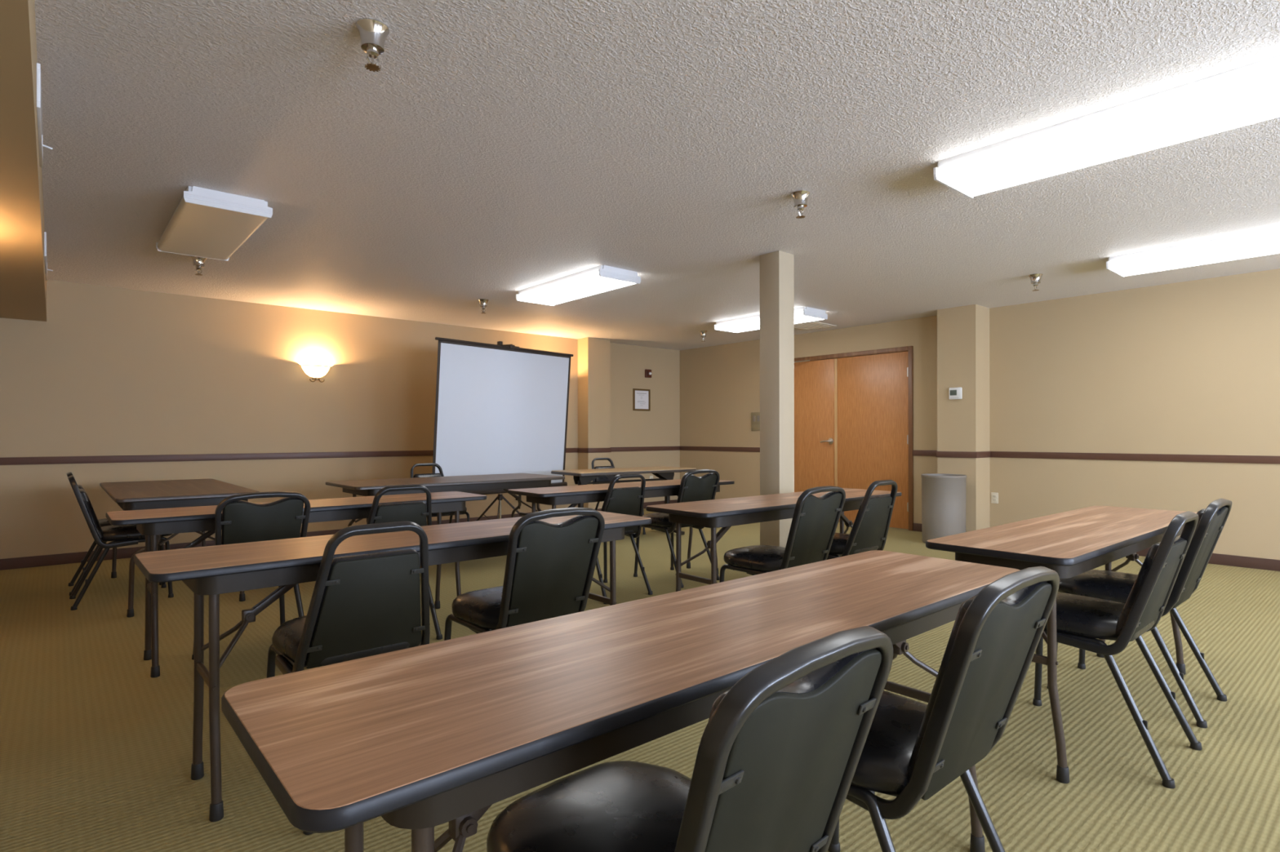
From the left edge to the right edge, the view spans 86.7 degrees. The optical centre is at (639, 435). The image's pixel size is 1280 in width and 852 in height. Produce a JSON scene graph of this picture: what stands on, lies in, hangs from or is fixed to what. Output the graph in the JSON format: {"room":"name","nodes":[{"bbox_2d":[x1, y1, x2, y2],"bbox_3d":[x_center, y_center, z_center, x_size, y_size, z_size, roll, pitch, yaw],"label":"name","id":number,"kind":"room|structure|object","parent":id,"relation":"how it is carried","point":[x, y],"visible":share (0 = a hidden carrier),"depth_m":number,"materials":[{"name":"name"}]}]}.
{"room":"conference room","nodes":[
{"label":"conference room","id":0,"kind":"room"},
{"bbox_2d":[0,0,46,321],"bbox_3d":[-1.719,-1.151,1.479,0.578,0.357,10.884,0,0,-41],"label":"wall","id":1,"kind":"structure","parent":0,"point":[23,282],"depth_m":2.53,"materials":[{"name":"paint"}]},
{"bbox_2d":[36,62,53,167],"bbox_3d":[-2.255,-1.189,2.573,0.041,0.150,0.680,0,0,-41],"label":"air vent","id":2,"kind":"object","parent":1,"relation":"in","point":[39,110],"visible":0.95,"depth_m":2.44,"materials":[{"name":"white metal"}]},
{"bbox_2d":[44,231,53,280],"bbox_3d":[-3.975,-1.186,4.562,0.041,0.150,0.900,0,0,-41],"label":"air vent","id":3,"kind":"object","parent":1,"relation":"in","point":[45,233],"visible":0.93,"depth_m":4.27,"materials":[{"name":"white metal"}]},
{"bbox_2d":[0,280,679,559],"bbox_3d":[-2.474,-0.109,8.099,8.333,2.440,0.120,0,0,-41],"label":"wall","id":4,"kind":"structure","parent":0,"point":[109,371],"depth_m":6.65,"materials":[{"name":"paint"}]},
{"bbox_2d":[297,362,333,382],"bbox_3d":[-3.394,-0.656,7.134,0.370,0.200,0.138,0,0,-41],"label":"wall sconce","id":5,"kind":"object","parent":4,"relation":"attached to","point":[315,371],"visible":1,"depth_m":7.11,"materials":[{"name":"white glass"}]},
{"bbox_2d":[0,499,677,570],"bbox_3d":[-2.352,1.065,7.960,8.093,0.092,0.247,0,0,-41],"label":"baseboard","id":6,"kind":"structure","parent":4,"relation":"attached to","point":[72,557],"depth_m":6.01,"materials":[{"name":"brown plastic"}]},
{"bbox_2d":[0,446,679,465],"bbox_3d":[-2.352,0.213,7.959,8.093,0.064,0.251,0,0,-41],"label":"trim","id":7,"kind":"structure","parent":4,"relation":"attached to","point":[202,457],"depth_m":6.69,"materials":[{"name":"brown paint"}]},
{"bbox_2d":[632,388,650,411],"bbox_3d":[0.025,-0.527,10.168,0.330,0.326,0.020,0,0,-41],"label":"framed notice","id":8,"kind":"object","parent":4,"relation":"attached to","point":[641,397],"visible":1,"depth_m":10.16,"materials":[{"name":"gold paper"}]},
{"bbox_2d":[644,368,651,377],"bbox_3d":[0.132,-0.928,10.234,0.116,0.124,0.060,0,0,-41],"label":"fire alarm strobe","id":9,"kind":"object","parent":4,"relation":"attached to","point":[647,372],"visible":1,"depth_m":10.22,"materials":[{"name":"red plastic"}]},
{"bbox_2d":[577,337,609,509],"bbox_3d":[-0.640,-0.112,9.447,0.380,2.440,0.239,0,0,-41],"label":"wall","id":10,"kind":"structure","parent":0,"point":[593,353],"depth_m":9.34,"materials":[{"name":"paint"}]},
{"bbox_2d":[0,508,1279,851],"bbox_3d":[1.127,1.156,3.937,8.333,0.100,11.124,0,0,-41],"label":"floor","id":11,"kind":"structure","parent":0,"point":[96,750],"depth_m":2.49,"materials":[{"name":"carpet"}]},
{"bbox_2d":[66,471,161,595],"bbox_3d":[-3.874,0.691,5.024,0.569,0.846,0.430,0,0,-41],"label":"banquet chair","id":12,"kind":"object","parent":11,"relation":"on","point":[103,522],"visible":0.16,"depth_m":4.99,"materials":[{"name":"black metal"}]},
{"bbox_2d":[67,475,173,610],"bbox_3d":[-3.534,0.690,4.631,0.569,0.846,0.430,0,0,-41],"label":"banquet chair","id":13,"kind":"object","parent":11,"relation":"on","point":[126,535],"visible":0.77,"depth_m":4.44,"materials":[{"name":"black leather"}]},
{"bbox_2d":[99,479,259,617],"bbox_3d":[-3.382,0.744,4.914,0.762,0.737,1.830,0,0,-41],"label":"folding table","id":14,"kind":"object","parent":11,"relation":"on","point":[168,494],"visible":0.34,"depth_m":4.41,"materials":[{"name":"brown wood"}]},
{"bbox_2d":[191,491,310,668],"bbox_3d":[-1.884,0.685,3.296,0.430,0.850,0.588,0,0,-41],"label":"banquet chair","id":15,"kind":"object","parent":11,"relation":"on","point":[242,522],"visible":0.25,"depth_m":3.11,"materials":[{"name":"black leather"}]},
{"bbox_2d":[106,491,486,678],"bbox_3d":[-1.763,0.742,3.729,1.830,0.737,0.457,0,0,-41],"label":"folding table","id":16,"kind":"object","parent":11,"relation":"on","point":[150,523],"visible":0.57,"depth_m":3.34,"materials":[{"name":"brown metal"}]},
{"bbox_2d":[266,521,430,835],"bbox_3d":[-0.944,0.686,2.217,0.430,0.846,0.569,0,0,-41],"label":"banquet chair","id":17,"kind":"object","parent":11,"relation":"on","point":[364,606],"visible":0.73,"depth_m":2.06,"materials":[{"name":"black leather"}]},
{"bbox_2d":[133,511,651,822],"bbox_3d":[-0.765,0.740,2.576,1.830,0.737,0.457,0,0,-42],"label":"folding table","id":18,"kind":"object","parent":11,"relation":"on","point":[213,571],"visible":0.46,"depth_m":2.16,"materials":[{"name":"brown metal"}]},
{"bbox_2d":[366,484,442,639],"bbox_3d":[-1.407,0.687,3.754,0.430,0.846,0.569,0,0,-41],"label":"banquet chair","id":19,"kind":"object","parent":11,"relation":"on","point":[414,512],"visible":0.25,"depth_m":3.58,"materials":[{"name":"black leather"}]},
{"bbox_2d":[410,462,470,524],"bbox_3d":[-1.835,0.687,6.159,0.430,0.846,0.569,0,0,-41],"label":"banquet chair","id":20,"kind":"object","parent":11,"relation":"on","point":[451,514],"visible":0.21,"depth_m":6.27,"materials":[{"name":"black metal"}]},
{"bbox_2d":[325,473,564,526],"bbox_3d":[-1.592,0.741,5.748,1.830,0.737,0.762,0,0,-41],"label":"folding table","id":21,"kind":"object","parent":11,"relation":"on","point":[508,481],"visible":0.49,"depth_m":5.58,"materials":[{"name":"brown metal"}]},
{"bbox_2d":[432,337,573,520],"bbox_3d":[-1.571,0.043,7.432,0.786,2.126,1.852,0,0,40],"label":"projection screen","id":22,"kind":"object","parent":11,"relation":"on","point":[500,408],"visible":0.81,"depth_m":7.23,"materials":[{"name":"white fabric"}]},
{"bbox_2d":[444,507,604,640],"bbox_3d":[-0.451,0.683,2.579,0.430,0.850,0.588,0,0,-41],"label":"banquet chair","id":23,"kind":"object","parent":11,"relation":"on","point":[549,568],"visible":0.64,"depth_m":2.42,"materials":[{"name":"black leather"}]},
{"bbox_2d":[591,457,645,534],"bbox_3d":[-0.268,0.685,7.619,0.430,0.846,0.569,0,0,-41],"label":"banquet chair","id":24,"kind":"object","parent":11,"relation":"on","point":[604,477],"visible":0.17,"depth_m":7.72,"materials":[{"name":"black leather"}]},
{"bbox_2d":[221,550,1020,851],"bbox_3d":[0.220,0.739,1.421,1.830,0.737,0.457,0,0,-41],"label":"folding table","id":25,"kind":"object","parent":11,"relation":"on","point":[420,739],"visible":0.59,"depth_m":1.00,"materials":[{"name":"brown wood"}]},
{"bbox_2d":[507,479,734,573],"bbox_3d":[-0.070,0.739,5.028,1.830,0.737,0.457,0,0,-40],"label":"folding table","id":26,"kind":"object","parent":11,"relation":"on","point":[573,495],"visible":0.34,"depth_m":4.64,"materials":[{"name":"brown metal"}]},
{"bbox_2d":[551,466,696,535],"bbox_3d":[-0.150,0.733,7.299,1.530,0.724,0.600,0,0,-37],"label":"table","id":27,"kind":"object","parent":11,"relation":"on","point":[580,477],"visible":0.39,"depth_m":7.10,"materials":[{"name":"brown wood"}]},
{"bbox_2d":[595,473,653,604],"bbox_3d":[-0.245,0.685,4.772,0.430,0.846,0.569,0,0,-41],"label":"banquet chair","id":28,"kind":"object","parent":11,"relation":"on","point":[625,500],"visible":0.48,"depth_m":4.63,"materials":[{"name":"black leather"}]},
{"bbox_2d":[633,469,719,587],"bbox_3d":[0.285,0.682,5.237,0.430,0.850,0.588,0,0,-41],"label":"banquet chair","id":29,"kind":"object","parent":11,"relation":"on","point":[692,487],"visible":0.58,"depth_m":5.08,"materials":[{"name":"black leather"}]},
{"bbox_2d":[486,626,893,851],"bbox_3d":[0.038,0.682,1.044,0.430,0.850,0.588,0,0,-43],"label":"banquet chair","id":30,"kind":"object","parent":11,"relation":"on","point":[780,751],"visible":1,"depth_m":0.91,"materials":[{"name":"black leather"}]},
{"bbox_2d":[645,488,902,591],"bbox_3d":[0.859,0.738,3.954,1.830,0.737,0.457,0,0,-40],"label":"folding table","id":31,"kind":"object","parent":11,"relation":"on","point":[725,513],"visible":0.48,"depth_m":3.54,"materials":[{"name":"brown metal"}]},
{"bbox_2d":[719,485,845,582],"bbox_3d":[0.739,0.681,3.581,0.430,0.850,0.588,0,0,-41],"label":"banquet chair","id":32,"kind":"object","parent":11,"relation":"on","point":[815,521],"visible":0.63,"depth_m":3.43,"materials":[{"name":"black leather"}]},
{"bbox_2d":[826,480,897,559],"bbox_3d":[1.226,0.683,4.087,0.430,0.846,0.569,0,0,-41],"label":"banquet chair","id":33,"kind":"object","parent":11,"relation":"on","point":[869,530],"visible":0.54,"depth_m":3.92,"materials":[{"name":"black leather"}]},
{"bbox_2d":[827,566,1059,851],"bbox_3d":[0.536,0.681,1.478,0.430,0.850,0.588,0,0,-41],"label":"banquet chair","id":34,"kind":"object","parent":11,"relation":"on","point":[913,750],"visible":0.77,"depth_m":1.30,"materials":[{"name":"black leather"}]},
{"bbox_2d":[920,473,966,543],"bbox_3d":[3.103,0.754,6.932,0.426,0.696,0.426,0,0,-41],"label":"waste bin","id":35,"kind":"object","parent":11,"relation":"on","point":[943,495],"visible":0.82,"depth_m":6.76,"materials":[{"name":"grey plastic"}]},
{"bbox_2d":[925,506,1196,783],"bbox_3d":[1.822,0.736,2.771,1.830,0.737,0.457,0,0,-40],"label":"folding table","id":36,"kind":"object","parent":11,"relation":"on","point":[1073,543],"visible":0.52,"depth_m":2.36,"materials":[{"name":"brown metal"}]},
{"bbox_2d":[1032,511,1202,789],"bbox_3d":[1.639,0.682,2.455,0.430,0.846,0.569,0,0,-41],"label":"banquet chair","id":37,"kind":"object","parent":11,"relation":"on","point":[1081,620],"visible":0.83,"depth_m":2.29,"materials":[{"name":"black leather"}]},
{"bbox_2d":[1047,498,1231,728],"bbox_3d":[2.109,0.679,2.882,0.430,0.850,0.588,0,0,-41],"label":"banquet chair","id":38,"kind":"object","parent":11,"relation":"on","point":[1114,586],"visible":0.69,"depth_m":2.76,"materials":[{"name":"black leather"}]},
{"bbox_2d":[34,0,1279,350],"bbox_3d":[1.123,-1.384,3.937,8.333,0.100,11.124,0,0,-41],"label":"ceiling","id":39,"kind":"structure","parent":0,"point":[495,150],"depth_m":3.15,"materials":[{"name":"white paint"}]},
{"bbox_2d":[190,256,207,275],"bbox_3d":[-3.292,-1.261,5.061,0.104,0.133,0.104,0,0,-41],"label":"sprinkler","id":40,"kind":"object","parent":39,"relation":"attached to","point":[198,262],"visible":0.94,"depth_m":5.04,"materials":[{"name":"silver metal"}]},
{"bbox_2d":[155,186,272,261],"bbox_3d":[-2.671,-1.282,4.210,0.424,0.092,1.276,0,0,-41],"label":"ceiling light","id":41,"kind":"object","parent":39,"relation":"attached to","point":[206,223],"visible":1,"depth_m":3.98,"materials":[{"name":"white plastic"}]},
{"bbox_2d":[355,17,389,71],"bbox_3d":[-0.873,-1.265,2.215,0.104,0.133,0.104,0,0,-41],"label":"sprinkler","id":42,"kind":"object","parent":39,"relation":"attached to","point":[373,33],"visible":1,"depth_m":2.19,"materials":[{"name":"silver metal"}]},
{"bbox_2d":[478,298,488,313],"bbox_3d":[-1.539,-1.264,6.669,0.104,0.133,0.104,0,0,-41],"label":"sprinkler","id":43,"kind":"object","parent":39,"relation":"attached to","point":[483,302],"visible":1,"depth_m":6.64,"materials":[{"name":"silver metal"}]},
{"bbox_2d":[515,265,640,306],"bbox_3d":[-0.570,-1.286,5.908,0.424,0.092,1.276,0,0,-41],"label":"ceiling light","id":44,"kind":"object","parent":39,"relation":"attached to","point":[601,278],"visible":1,"depth_m":5.71,"materials":[{"name":"white plastic"}]},
{"bbox_2d":[699,330,707,342],"bbox_3d":[0.814,-1.267,8.704,0.104,0.133,0.104,0,0,-41],"label":"sprinkler","id":45,"kind":"object","parent":39,"relation":"attached to","point":[703,333],"visible":1,"depth_m":8.67,"materials":[{"name":"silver metal"}]},
{"bbox_2d":[714,314,759,333],"bbox_3d":[1.197,-1.289,7.620,0.772,0.092,0.988,0,0,-41],"label":"ceiling light","id":46,"kind":"object","parent":39,"relation":"attached to","point":[751,322],"depth_m":7.80,"materials":[{"name":"white plastic"}]},
{"bbox_2d":[791,190,810,218],"bbox_3d":[0.886,-1.268,3.743,0.104,0.133,0.104,0,0,-41],"label":"sprinkler","id":47,"kind":"object","parent":39,"relation":"attached to","point":[800,197],"visible":1,"depth_m":3.72,"materials":[{"name":"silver metal"}]},
{"bbox_2d":[794,306,827,324],"bbox_3d":[1.679,-1.289,7.079,0.793,0.092,0.679,0,0,-41],"label":"ceiling light","id":48,"kind":"object","parent":39,"relation":"attached to","point":[804,314],"depth_m":7.17,"materials":[{"name":"white plastic"}]},
{"bbox_2d":[794,320,836,330],"bbox_3d":[2.027,-1.328,8.233,0.600,0.016,0.440,0,0,-41],"label":"ceiling vent","id":49,"kind":"object","parent":39,"relation":"in","point":[813,325],"visible":0.59,"depth_m":8.22,"materials":[{"name":"beige plastic"}]},
{"bbox_2d":[1028,273,1042,291],"bbox_3d":[3.301,-1.271,5.659,0.104,0.133,0.104,0,0,-41],"label":"sprinkler","id":50,"kind":"object","parent":39,"relation":"attached to","point":[1035,278],"visible":1,"depth_m":5.63,"materials":[{"name":"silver metal"}]},
{"bbox_2d":[933,55,1279,199],"bbox_3d":[2.003,-1.290,2.956,0.424,0.092,1.276,0,0,-41],"label":"ceiling light","id":51,"kind":"object","parent":39,"relation":"attached to","point":[1250,94],"visible":1,"depth_m":2.81,"materials":[{"name":"white plastic"}]},
{"bbox_2d":[1106,227,1279,277],"bbox_3d":[4.075,-1.293,4.748,0.424,0.092,1.276,0,0,-41],"label":"ceiling light","id":52,"kind":"object","parent":39,"relation":"attached to","point":[1266,242],"visible":1,"depth_m":4.77,"materials":[{"name":"white plastic"}]},
{"bbox_2d":[760,250,794,547],"bbox_3d":[1.015,-0.114,5.025,0.177,2.440,0.180,0,0,-41],"label":"wall column","id":53,"kind":"structure","parent":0,"point":[776,268],"depth_m":4.96,"materials":[{"name":"paint"}]},
{"bbox_2d":[937,304,990,532],"bbox_3d":[3.432,-0.118,7.198,0.338,2.440,0.400,0,0,-41],"label":"column","id":54,"kind":"structure","parent":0,"point":[962,331],"depth_m":7.05,"materials":[{"name":"paint"}]},
{"bbox_2d":[949,386,962,399],"bbox_3d":[3.292,-0.434,7.078,0.030,0.124,0.132,0,0,-41],"label":"thermostat","id":55,"kind":"object","parent":54,"relation":"attached to","point":[954,393],"visible":1,"depth_m":7.06,"materials":[{"name":"white plastic"}]},
{"bbox_2d":[680,268,1279,559],"bbox_3d":[4.231,-0.119,6.623,0.120,2.440,10.884,0,0,-41],"label":"wall","id":56,"kind":"structure","parent":0,"point":[1189,367],"depth_m":6.39,"materials":[{"name":"paint"}]},
{"bbox_2d":[751,412,759,431],"bbox_3d":[1.662,-0.190,9.488,0.019,0.260,0.270,0,0,-41],"label":"wall control panel","id":57,"kind":"object","parent":56,"relation":"attached to","point":[755,416],"visible":0.57,"depth_m":9.52,"materials":[{"name":"grey plastic"}]},
{"bbox_2d":[794,358,834,492],"bbox_3d":[2.128,0.057,8.904,0.176,2.071,0.955,0,0,-41],"label":"door","id":58,"kind":"structure","parent":56,"relation":"in","point":[814,380],"depth_m":8.81,"materials":[{"name":"brown wood"}]},
{"bbox_2d":[794,346,913,531],"bbox_3d":[2.502,0.040,8.581,0.096,2.127,2.024,0,0,-41],"label":"trim","id":59,"kind":"structure","parent":56,"relation":"attached to","point":[909,348],"depth_m":7.81,"materials":[{"name":"brown wood"}]},
{"bbox_2d":[834,351,908,528],"bbox_3d":[2.798,0.061,8.214,0.064,2.059,0.989,0,0,-41],"label":"door","id":60,"kind":"structure","parent":56,"relation":"in","point":[871,392],"depth_m":8.17,"materials":[{"name":"brown wood"}]},
{"bbox_2d":[680,446,1279,464],"bbox_3d":[4.054,0.203,6.469,0.350,0.064,10.884,0,0,-41],"label":"trim","id":61,"kind":"structure","parent":56,"relation":"attached to","point":[1103,456],"depth_m":6.47,"materials":[{"name":"brown paint"}]},
{"bbox_2d":[991,492,998,503],"bbox_3d":[3.721,0.662,7.116,0.009,0.114,0.070,0,0,-41],"label":"wall outlet","id":62,"kind":"object","parent":56,"relation":"attached to","point":[994,496],"visible":1,"depth_m":7.11,"materials":[{"name":"beige plastic"}]},
{"bbox_2d":[912,523,1279,571],"bbox_3d":[4.057,1.055,6.471,0.346,0.092,10.884,0,0,-41],"label":"baseboard","id":63,"kind":"structure","parent":56,"relation":"attached to","point":[1215,558],"depth_m":5.64,"materials":[{"name":"brown plastic"}]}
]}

